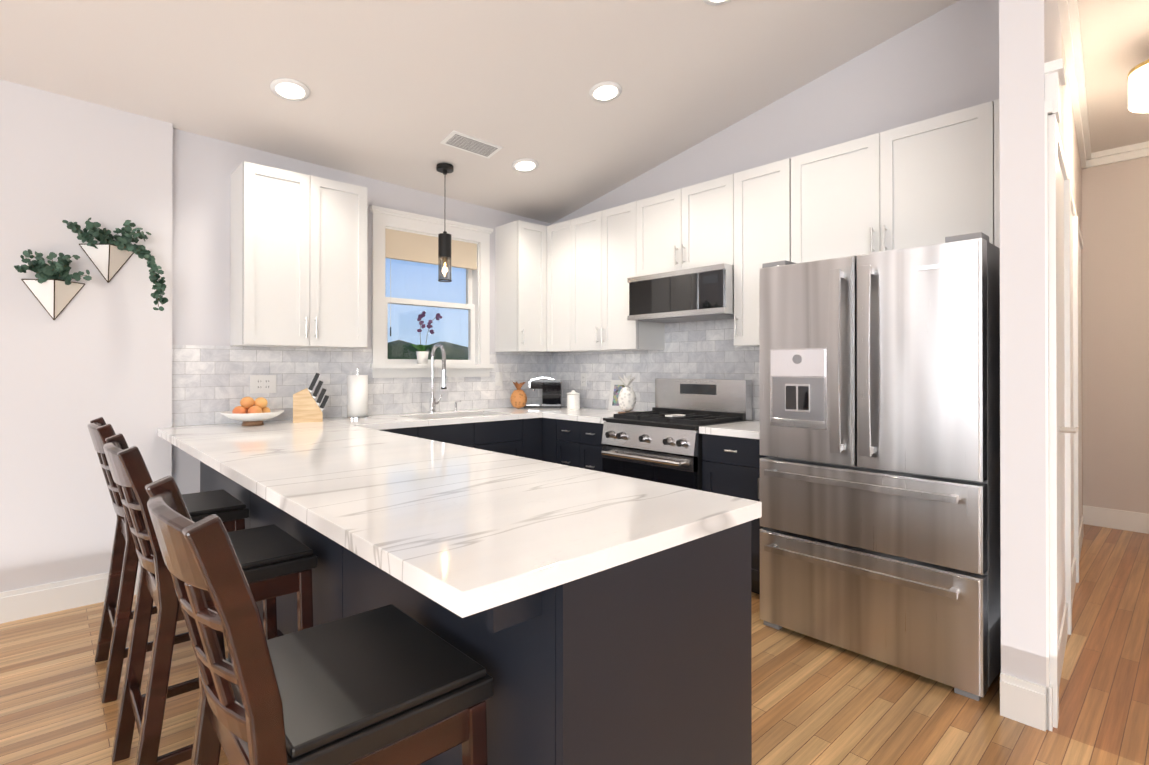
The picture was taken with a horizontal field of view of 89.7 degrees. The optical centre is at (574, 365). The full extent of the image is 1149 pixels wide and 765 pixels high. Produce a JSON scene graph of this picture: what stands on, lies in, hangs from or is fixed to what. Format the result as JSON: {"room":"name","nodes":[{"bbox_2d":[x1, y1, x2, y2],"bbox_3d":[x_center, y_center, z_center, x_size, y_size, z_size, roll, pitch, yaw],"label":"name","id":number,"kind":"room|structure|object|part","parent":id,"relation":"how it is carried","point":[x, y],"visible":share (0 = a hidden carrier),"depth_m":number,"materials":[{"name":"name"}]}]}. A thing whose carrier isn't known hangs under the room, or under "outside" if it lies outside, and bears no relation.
{"room":"kitchen","nodes":[
{"label":"kitchen","id":0,"kind":"room"},
{"bbox_2d":[0,566,139,623],"bbox_3d":[-4.566,1.195,1.281,6.080,0.150,0.016,0,0,-43],"label":"baseboard","id":1,"kind":"structure","parent":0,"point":[28,602],"depth_m":2.99,"materials":[{"name":"white wood"}]},
{"bbox_2d":[0,79,172,591],"bbox_3d":[-4.588,-0.679,1.312,6.080,3.900,0.050,0,0,-43],"label":"wall","id":2,"kind":"structure","parent":0,"point":[98,346],"depth_m":3.06,"materials":[{"name":"white paint"}]},
{"bbox_2d":[14,249,91,319],"bbox_3d":[-2.652,-0.409,2.943,0.291,0.349,0.163,0,0,-43],"label":"hanging planter","id":3,"kind":"object","parent":2,"relation":"attached to","point":[53,289],"visible":1,"depth_m":2.95,"materials":[{"name":"white ceramic"}]},
{"bbox_2d":[62,218,167,310],"bbox_3d":[-2.461,-0.545,3.104,0.441,0.492,0.185,0,0,-43],"label":"hanging planter","id":4,"kind":"object","parent":2,"relation":"attached to","point":[108,255],"visible":1,"depth_m":3.12,"materials":[{"name":"white ceramic"}]},
{"bbox_2d":[172,128,551,494],"bbox_3d":[-3.525,-0.675,2.423,9.150,3.900,0.150,0,0,-43],"label":"wall","id":5,"kind":"structure","parent":0,"point":[204,168],"depth_m":3.53,"materials":[{"name":"white paint"}]},
{"bbox_2d":[230,161,366,348],"bbox_3d":[-1.745,-0.653,3.703,0.733,1.065,0.366,0,0,-43],"label":"upper cabinet","id":6,"kind":"object","parent":5,"relation":"attached to","point":[298,259],"visible":1,"depth_m":3.56,"materials":[{"name":"white wood"}]},
{"bbox_2d":[172,345,551,426],"bbox_3d":[-1.286,0.142,4.366,2.920,0.520,0.010,0,0,-43],"label":"tile backsplash","id":7,"kind":"structure","parent":5,"relation":"attached to","point":[210,383],"depth_m":3.93,"materials":[{"name":"tile"}]},
{"bbox_2d":[250,375,275,392],"bbox_3d":[-1.994,0.119,3.703,0.152,0.115,0.008,0,0,-43],"label":"electrical outlet plate","id":8,"kind":"object","parent":7,"relation":"attached to","point":[262,383],"visible":1,"depth_m":3.70,"materials":[{"name":"white plastic"}]},
{"bbox_2d":[495,372,501,385],"bbox_3d":[-0.645,0.114,4.939,0.070,0.115,0.010,0,0,-43],"label":"switch plate","id":9,"kind":"object","parent":7,"relation":"attached to","point":[498,378],"visible":1,"depth_m":4.93,"materials":[{"name":"white plastic"}]},
{"bbox_2d":[369,205,492,363],"bbox_3d":[-1.137,-0.580,4.583,1.050,1.145,0.195,0,0,-43],"label":"window","id":10,"kind":"structure","parent":5,"relation":"in","point":[383,218],"depth_m":4.56,"materials":[{"name":"white wood"}]},
{"bbox_3d":[-1.161,-0.511,4.609,0.806,1.008,0.075,0,0,-43],"label":"window sash","id":11,"kind":"part","parent":10,"relation":"part of","materials":[{"name":"white wood"}]},
{"bbox_2d":[385,228,476,335],"bbox_3d":[-1.120,-0.616,4.564,0.796,0.798,0.038,0,0,-43],"label":"window shade","id":12,"kind":"object","parent":10,"relation":"attached to","point":[408,246],"visible":0.85,"depth_m":4.48,"materials":[{"name":"beige fabric"}]},
{"bbox_2d":[370,364,493,377],"bbox_3d":[-1.099,0.041,4.539,1.050,0.104,0.103,0,0,-43],"label":"window sill","id":13,"kind":"structure","parent":5,"relation":"attached to","point":[418,370],"depth_m":4.46,"materials":[{"name":"white wood"}]},
{"bbox_2d":[401,311,441,363],"bbox_3d":[-1.185,-0.215,4.461,0.342,0.404,0.096,0,0,-43],"label":"orchid pot","id":14,"kind":"object","parent":13,"relation":"on","point":[422,355],"visible":0.96,"depth_m":4.44,"materials":[{"name":"white ceramic"}]},
{"bbox_2d":[495,220,546,351],"bbox_3d":[-0.443,-0.649,4.898,0.298,1.065,0.366,0,0,-43],"label":"upper cabinet","id":15,"kind":"object","parent":5,"relation":"attached to","point":[520,286],"visible":1,"depth_m":4.80,"materials":[{"name":"white wood"}]},
{"bbox_2d":[0,0,958,223],"bbox_3d":[-0.145,-2.322,-1.255,9.150,2.024,10.150,0,0,-43],"label":"ceiling","id":16,"kind":"structure","parent":0,"point":[400,90],"depth_m":3.14,"materials":[{"name":"white paint"}]},
{"bbox_2d":[270,78,309,100],"bbox_3d":[-1.551,-1.504,3.154,0.196,0.040,0.194,0,0,-43],"label":"recessed light","id":17,"kind":"object","parent":16,"relation":"in","point":[288,89],"visible":1,"depth_m":3.15,"materials":[{"name":"white plastic"}]},
{"bbox_2d":[436,163,453,281],"bbox_3d":[-0.925,-1.013,4.124,0.120,0.824,0.120,0,0,-43],"label":"pendant light","id":18,"kind":"object","parent":16,"relation":"hanging from","point":[444,256],"visible":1,"depth_m":4.08,"materials":[{"name":"black metal"}]},
{"bbox_2d":[440,130,502,158],"bbox_3d":[-0.689,-1.480,3.883,0.380,0.045,0.170,0,0,-43],"label":"ceiling vent","id":19,"kind":"object","parent":16,"relation":"in","point":[467,143],"visible":1,"depth_m":3.87,"materials":[{"name":"white metal"}]},
{"bbox_2d":[512,158,538,171],"bbox_3d":[-0.360,-1.462,4.224,0.196,0.040,0.194,0,0,-43],"label":"recessed light","id":20,"kind":"object","parent":16,"relation":"in","point":[525,165],"visible":1,"depth_m":4.21,"materials":[{"name":"white plastic"}]},
{"bbox_2d":[589,81,621,102],"bbox_3d":[0.185,-1.630,3.445,0.196,0.040,0.194,0,0,-43],"label":"recessed light","id":21,"kind":"object","parent":16,"relation":"in","point":[605,91],"visible":1,"depth_m":3.44,"materials":[{"name":"white plastic"}]},
{"bbox_2d":[702,0,730,5],"bbox_3d":[0.698,-1.783,2.738,0.196,0.040,0.194,0,0,-43],"label":"recessed light","id":22,"kind":"object","parent":16,"relation":"in","point":[715,2],"visible":1,"depth_m":2.81,"materials":[{"name":"white plastic"}]},
{"bbox_2d":[0,524,1148,764],"bbox_3d":[0.905,1.294,-0.305,12.000,0.060,10.150,0,0,-43],"label":"floor","id":23,"kind":"structure","parent":0,"point":[816,701],"depth_m":2.20,"materials":[{"name":"brown wood"}]},
{"bbox_2d":[87,417,248,702],"bbox_3d":[-1.753,0.750,2.490,0.531,1.054,0.446,0,0,-43],"label":"bar stool","id":24,"kind":"object","parent":23,"relation":"on","point":[230,511],"visible":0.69,"depth_m":2.35,"materials":[{"name":"brown wood"}]},
{"bbox_2d":[103,433,316,764],"bbox_3d":[-1.178,0.748,1.863,0.531,1.054,0.446,0,0,-43],"label":"bar stool","id":25,"kind":"object","parent":23,"relation":"on","point":[275,561],"visible":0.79,"depth_m":1.78,"materials":[{"name":"brown wood"}]},
{"bbox_2d":[145,475,492,764],"bbox_3d":[-0.502,0.745,1.126,0.531,1.054,0.446,0,0,-43],"label":"bar stool","id":26,"kind":"object","parent":23,"relation":"on","point":[390,684],"visible":1,"depth_m":1.01,"materials":[{"name":"brown wood"}]},
{"bbox_2d":[381,427,417,436],"bbox_3d":[-1.390,0.840,3.833,0.466,0.879,0.646,0,0,-43],"label":"base cabinet","id":27,"kind":"object","parent":23,"relation":"on","point":[412,431],"depth_m":3.73,"materials":[{"name":"black wood"}]},
{"bbox_2d":[418,419,522,456],"bbox_3d":[-0.900,0.842,4.283,0.860,0.879,0.646,0,0,-43],"label":"base cabinet","id":28,"kind":"object","parent":23,"relation":"on","point":[504,436],"visible":0.06,"depth_m":4.13,"materials":[{"name":"black wood"}]},
{"bbox_2d":[200,461,751,764],"bbox_3d":[-0.941,0.835,2.440,0.752,0.879,3.303,0,0,-43],"label":"peninsula base","id":29,"kind":"object","parent":23,"relation":"on","point":[645,660],"visible":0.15,"depth_m":1.23,"materials":[{"name":"black wood"}]},
{"bbox_2d":[523,418,541,460],"bbox_3d":[-0.526,0.843,4.652,0.186,0.879,0.608,0,0,-43],"label":"base cabinet","id":30,"kind":"object","parent":23,"relation":"on","point":[532,438],"depth_m":4.43,"materials":[{"name":"black wood"}]},
{"bbox_2d":[542,418,556,462],"bbox_3d":[-0.175,0.844,4.859,0.608,0.879,0.776,0,0,-43],"label":"base cabinet","id":31,"kind":"object","parent":23,"relation":"on","point":[549,439],"depth_m":4.43,"materials":[{"name":"black wood"}]},
{"bbox_2d":[557,419,605,471],"bbox_3d":[0.252,0.842,4.369,0.641,0.879,0.520,0,0,-43],"label":"base cabinet","id":32,"kind":"object","parent":23,"relation":"on","point":[579,444],"visible":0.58,"depth_m":4.17,"materials":[{"name":"black wood"}]},
{"bbox_2d":[601,378,751,490],"bbox_3d":[0.653,0.687,3.842,0.708,1.185,0.760,0,0,-43],"label":"range","id":33,"kind":"object","parent":23,"relation":"on","point":[661,442],"visible":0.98,"depth_m":3.76,"materials":[{"name":"silver metal"}]},
{"bbox_2d":[702,434,767,593],"bbox_3d":[1.103,0.839,3.438,0.646,0.879,0.420,0,0,-43],"label":"base cabinet","id":34,"kind":"object","parent":23,"relation":"on","point":[730,466],"visible":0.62,"depth_m":3.24,"materials":[{"name":"black wood"}]},
{"bbox_2d":[759,232,1000,700],"bbox_3d":[1.500,0.385,2.768,0.913,1.782,0.922,0,0,-43],"label":"refrigerator","id":35,"kind":"object","parent":23,"relation":"on","point":[879,391],"visible":0.96,"depth_m":2.41,"materials":[{"name":"grey metal"}]},
{"bbox_2d":[551,0,998,352],"bbox_3d":[1.043,-0.669,4.079,0.120,3.900,3.585,0,0,-43],"label":"wall","id":36,"kind":"structure","parent":0,"point":[944,61],"depth_m":3.32,"materials":[{"name":"white paint"}]},
{"bbox_2d":[547,220,588,351],"bbox_3d":[-0.013,-0.649,4.893,0.330,1.065,0.294,0,0,-43],"label":"upper cabinet","id":37,"kind":"object","parent":36,"relation":"attached to","point":[558,287],"visible":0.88,"depth_m":4.80,"materials":[{"name":"white wood"}]},
{"bbox_2d":[570,201,664,351],"bbox_3d":[0.313,-0.650,4.512,0.366,1.065,0.708,0,0,-43],"label":"upper cabinet","id":38,"kind":"object","parent":36,"relation":"attached to","point":[602,256],"visible":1,"depth_m":4.38,"materials":[{"name":"white wood"}]},
{"bbox_2d":[552,319,759,419],"bbox_3d":[0.662,0.032,4.395,0.010,0.740,2.580,0,0,-43],"label":"tile backsplash","id":39,"kind":"structure","parent":36,"relation":"attached to","point":[695,349],"depth_m":4.35,"materials":[{"name":"tile"}]},
{"bbox_2d":[581,373,586,386],"bbox_3d":[0.080,0.124,5.015,0.008,0.115,0.070,0,0,-43],"label":"electrical outlet plate","id":40,"kind":"object","parent":39,"relation":"attached to","point":[583,379],"visible":1,"depth_m":5.00,"materials":[{"name":"white plastic"}]},
{"bbox_2d":[636,174,733,276],"bbox_3d":[0.821,-0.902,3.959,0.366,0.565,0.795,0,0,-43],"label":"upper cabinet","id":41,"kind":"object","parent":36,"relation":"attached to","point":[690,227],"visible":0.81,"depth_m":3.82,"materials":[{"name":"white wood"}]},
{"bbox_2d":[627,263,733,322],"bbox_3d":[0.798,-0.467,3.936,0.424,0.302,0.791,0,0,-43],"label":"over-the-range microwave","id":42,"kind":"object","parent":41,"relation":"attached to","point":[705,293],"visible":0.94,"depth_m":3.75,"materials":[{"name":"silver metal"}]},
{"bbox_2d":[734,158,790,346],"bbox_3d":[1.213,-0.654,3.530,0.366,1.065,0.366,0,0,-43],"label":"upper cabinet","id":43,"kind":"object","parent":36,"relation":"attached to","point":[762,214],"visible":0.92,"depth_m":3.47,"materials":[{"name":"white wood"}]},
{"bbox_2d":[791,101,993,262],"bbox_3d":[1.663,-0.856,3.041,0.366,0.665,0.955,0,0,-43],"label":"upper cabinet","id":44,"kind":"object","parent":36,"relation":"attached to","point":[930,181],"visible":0.88,"depth_m":2.89,"materials":[{"name":"white wood"}]},
{"bbox_2d":[994,99,999,247],"bbox_3d":[1.719,-0.656,3.007,0.328,1.065,1.087,0,0,-43],"label":"cabinet filler","id":45,"kind":"object","parent":36,"relation":"attached to","point":[996,184],"visible":0.04,"depth_m":2.58,"materials":[{"name":"white wood"}]},
{"bbox_2d":[999,0,1061,685],"bbox_3d":[1.974,-0.675,2.413,1.000,3.900,0.130,0,0,-43],"label":"wall","id":46,"kind":"structure","parent":0,"point":[1030,38],"depth_m":2.07,"materials":[{"name":"white paint"}]},
{"bbox_2d":[1062,37,1121,514],"bbox_3d":[3.232,-0.210,3.813,2.750,2.980,0.333,0,0,-43],"label":"wall","id":47,"kind":"structure","parent":0,"point":[1111,201],"depth_m":4.60,"materials":[{"name":"grey paint"}]},
{"bbox_2d":[1044,58,1082,730],"bbox_3d":[2.755,0.110,3.179,3.191,2.335,0.308,0,0,-43],"label":"door frame","id":48,"kind":"structure","parent":47,"relation":"attached to","point":[1063,404],"depth_m":2.44,"materials":[{"name":"white wood"}]},
{"bbox_2d":[1057,0,1143,168],"bbox_3d":[2.909,-1.652,3.345,3.635,0.100,0.354,0,0,-43],"label":"crown molding","id":49,"kind":"structure","parent":47,"relation":"attached to","point":[1069,20],"depth_m":3.50,"materials":[{"name":"white wood"}]},
{"bbox_2d":[1078,0,1148,152],"bbox_3d":[3.646,-1.730,2.627,3.750,0.050,2.750,0,0,-43],"label":"ceiling","id":50,"kind":"structure","parent":0,"point":[1115,40],"depth_m":3.25,"materials":[{"name":"white paint"}]},
{"bbox_2d":[1127,59,1148,112],"bbox_3d":[3.154,-1.553,3.023,0.380,0.299,0.380,0,0,-43],"label":"light","id":51,"kind":"object","parent":50,"relation":"hanging from","point":[1138,86],"visible":1,"depth_m":3.06,"materials":[{"name":"white glass"}]},
{"bbox_2d":[1122,156,1148,513],"bbox_3d":[4.778,-0.209,4.073,0.120,2.980,1.320,0,0,-43],"label":"wall","id":52,"kind":"structure","parent":0,"point":[1135,172],"depth_m":4.47,"materials":[{"name":"grey paint"}]},
{"bbox_2d":[1083,505,1148,533],"bbox_3d":[4.654,1.206,4.103,0.016,0.150,1.579,0,0,-43],"label":"baseboard","id":53,"kind":"structure","parent":52,"relation":"attached to","point":[1095,516],"depth_m":4.53,"materials":[{"name":"white wood"}]},
{"bbox_2d":[1145,141,1148,156],"bbox_3d":[4.766,-1.650,3.959,0.060,0.100,1.200,0,0,-43],"label":"crown molding","id":54,"kind":"structure","parent":52,"relation":"attached to","point":[1146,143],"depth_m":4.39,"materials":[{"name":"white wood"}]},
{"bbox_3d":[-0.686,0.835,2.287,0.658,0.879,2.690,0,0,-43],"label":"base cabinet","id":55,"kind":"object","parent":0,"visible":0},
{"bbox_2d":[334,406,572,428],"bbox_3d":[-0.768,0.484,4.405,2.078,0.244,0.625,0,0,-43],"label":"countertop","id":56,"kind":"structure","parent":55,"relation":"on","point":[406,420],"depth_m":4.18,"materials":[{"name":"stone"}]},
{"bbox_2d":[344,367,370,419],"bbox_3d":[-1.475,0.185,3.928,0.170,0.351,0.170,0,0,-43],"label":"paper towel holder","id":57,"kind":"object","parent":56,"relation":"on","point":[357,396],"visible":1,"depth_m":3.87,"materials":[{"name":"white paper"}]},
{"bbox_2d":[428,343,460,412],"bbox_3d":[-0.964,0.098,4.436,0.253,0.529,0.226,0,0,-43],"label":"faucet","id":58,"kind":"object","parent":56,"relation":"on","point":[433,403],"visible":1,"depth_m":4.41,"materials":[{"name":"silver metal"}]},
{"bbox_2d":[510,381,526,408],"bbox_3d":[-0.467,0.244,4.848,0.140,0.240,0.143,0,0,-43],"label":"decor","id":59,"kind":"object","parent":56,"relation":"on","point":[518,398],"visible":1,"depth_m":4.80,"materials":[{"name":"orange ceramic"}]},
{"bbox_2d":[524,377,561,407],"bbox_3d":[-0.272,0.230,4.976,0.320,0.268,0.116,0,0,2],"label":"espresso machine","id":60,"kind":"object","parent":56,"relation":"on","point":[551,388],"visible":0.96,"depth_m":4.92,"materials":[{"name":"black"}]},
{"bbox_2d":[567,390,579,408],"bbox_3d":[-0.010,0.285,4.837,0.113,0.157,0.113,0,0,38],"label":"jar","id":61,"kind":"object","parent":56,"relation":"on","point":[573,399],"visible":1,"depth_m":4.77,"materials":[{"name":"white ceramic"}]},
{"bbox_2d":[157,418,761,617],"bbox_3d":[-0.962,0.375,2.408,0.892,0.040,3.308,0,0,-43],"label":"countertop","id":62,"kind":"structure","parent":55,"relation":"on","point":[461,531],"depth_m":1.46,"materials":[{"name":"stone"}]},
{"bbox_2d":[220,397,283,425],"bbox_3d":[-1.933,0.272,3.473,0.336,0.173,0.336,0,0,-43],"label":"fruit bowl","id":63,"kind":"object","parent":62,"relation":"on","point":[247,412],"visible":1,"depth_m":3.42,"materials":[{"name":"white ceramic"}]},
{"bbox_2d":[293,373,328,422],"bbox_3d":[-1.689,0.202,3.709,0.210,0.314,0.104,0,0,-25],"label":"knife block","id":64,"kind":"object","parent":62,"relation":"on","point":[306,408],"visible":1,"depth_m":3.66,"materials":[{"name":"brown wood"}]},
{"bbox_2d":[541,407,638,423],"bbox_3d":[0.207,0.382,4.407,0.638,0.040,0.666,0,0,-43],"label":"countertop","id":65,"kind":"structure","parent":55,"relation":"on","point":[593,415],"depth_m":4.35,"materials":[{"name":"stone"}]},
{"bbox_2d":[608,380,631,410],"bbox_3d":[0.373,0.242,4.654,0.200,0.248,0.067,0,0,35],"label":"photo frame","id":66,"kind":"object","parent":65,"relation":"on","point":[617,386],"visible":0.43,"depth_m":4.67,"materials":[{"name":"white plastic"}]},
{"bbox_2d":[618,374,635,412],"bbox_3d":[0.391,0.210,4.327,0.138,0.304,0.148,0,0,-43],"label":"decor","id":67,"kind":"object","parent":65,"relation":"on","point":[627,399],"visible":0.92,"depth_m":4.28,"materials":[{"name":"white ceramic"}]},
{"bbox_2d":[699,420,759,438],"bbox_3d":[1.126,0.378,3.416,0.623,0.040,0.499,0,0,-43],"label":"countertop","id":68,"kind":"structure","parent":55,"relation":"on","point":[744,429],"depth_m":3.30,"materials":[{"name":"stone"}]},
{"bbox_3d":[-41.786,4.554,50.661,160.000,0.200,117.000,0,0,-43],"label":"ground","id":69,"kind":"structure","parent":0,"visible":0},
{"bbox_2d":[388,340,467,359],"bbox_3d":[-18.199,2.043,30.786,70.826,8.452,14.925,0,0,-43],"label":"trees","id":70,"kind":"object","parent":69,"relation":"on","point":[454,356],"depth_m":32.43,"materials":[{"name":"green plant"}]}
]}

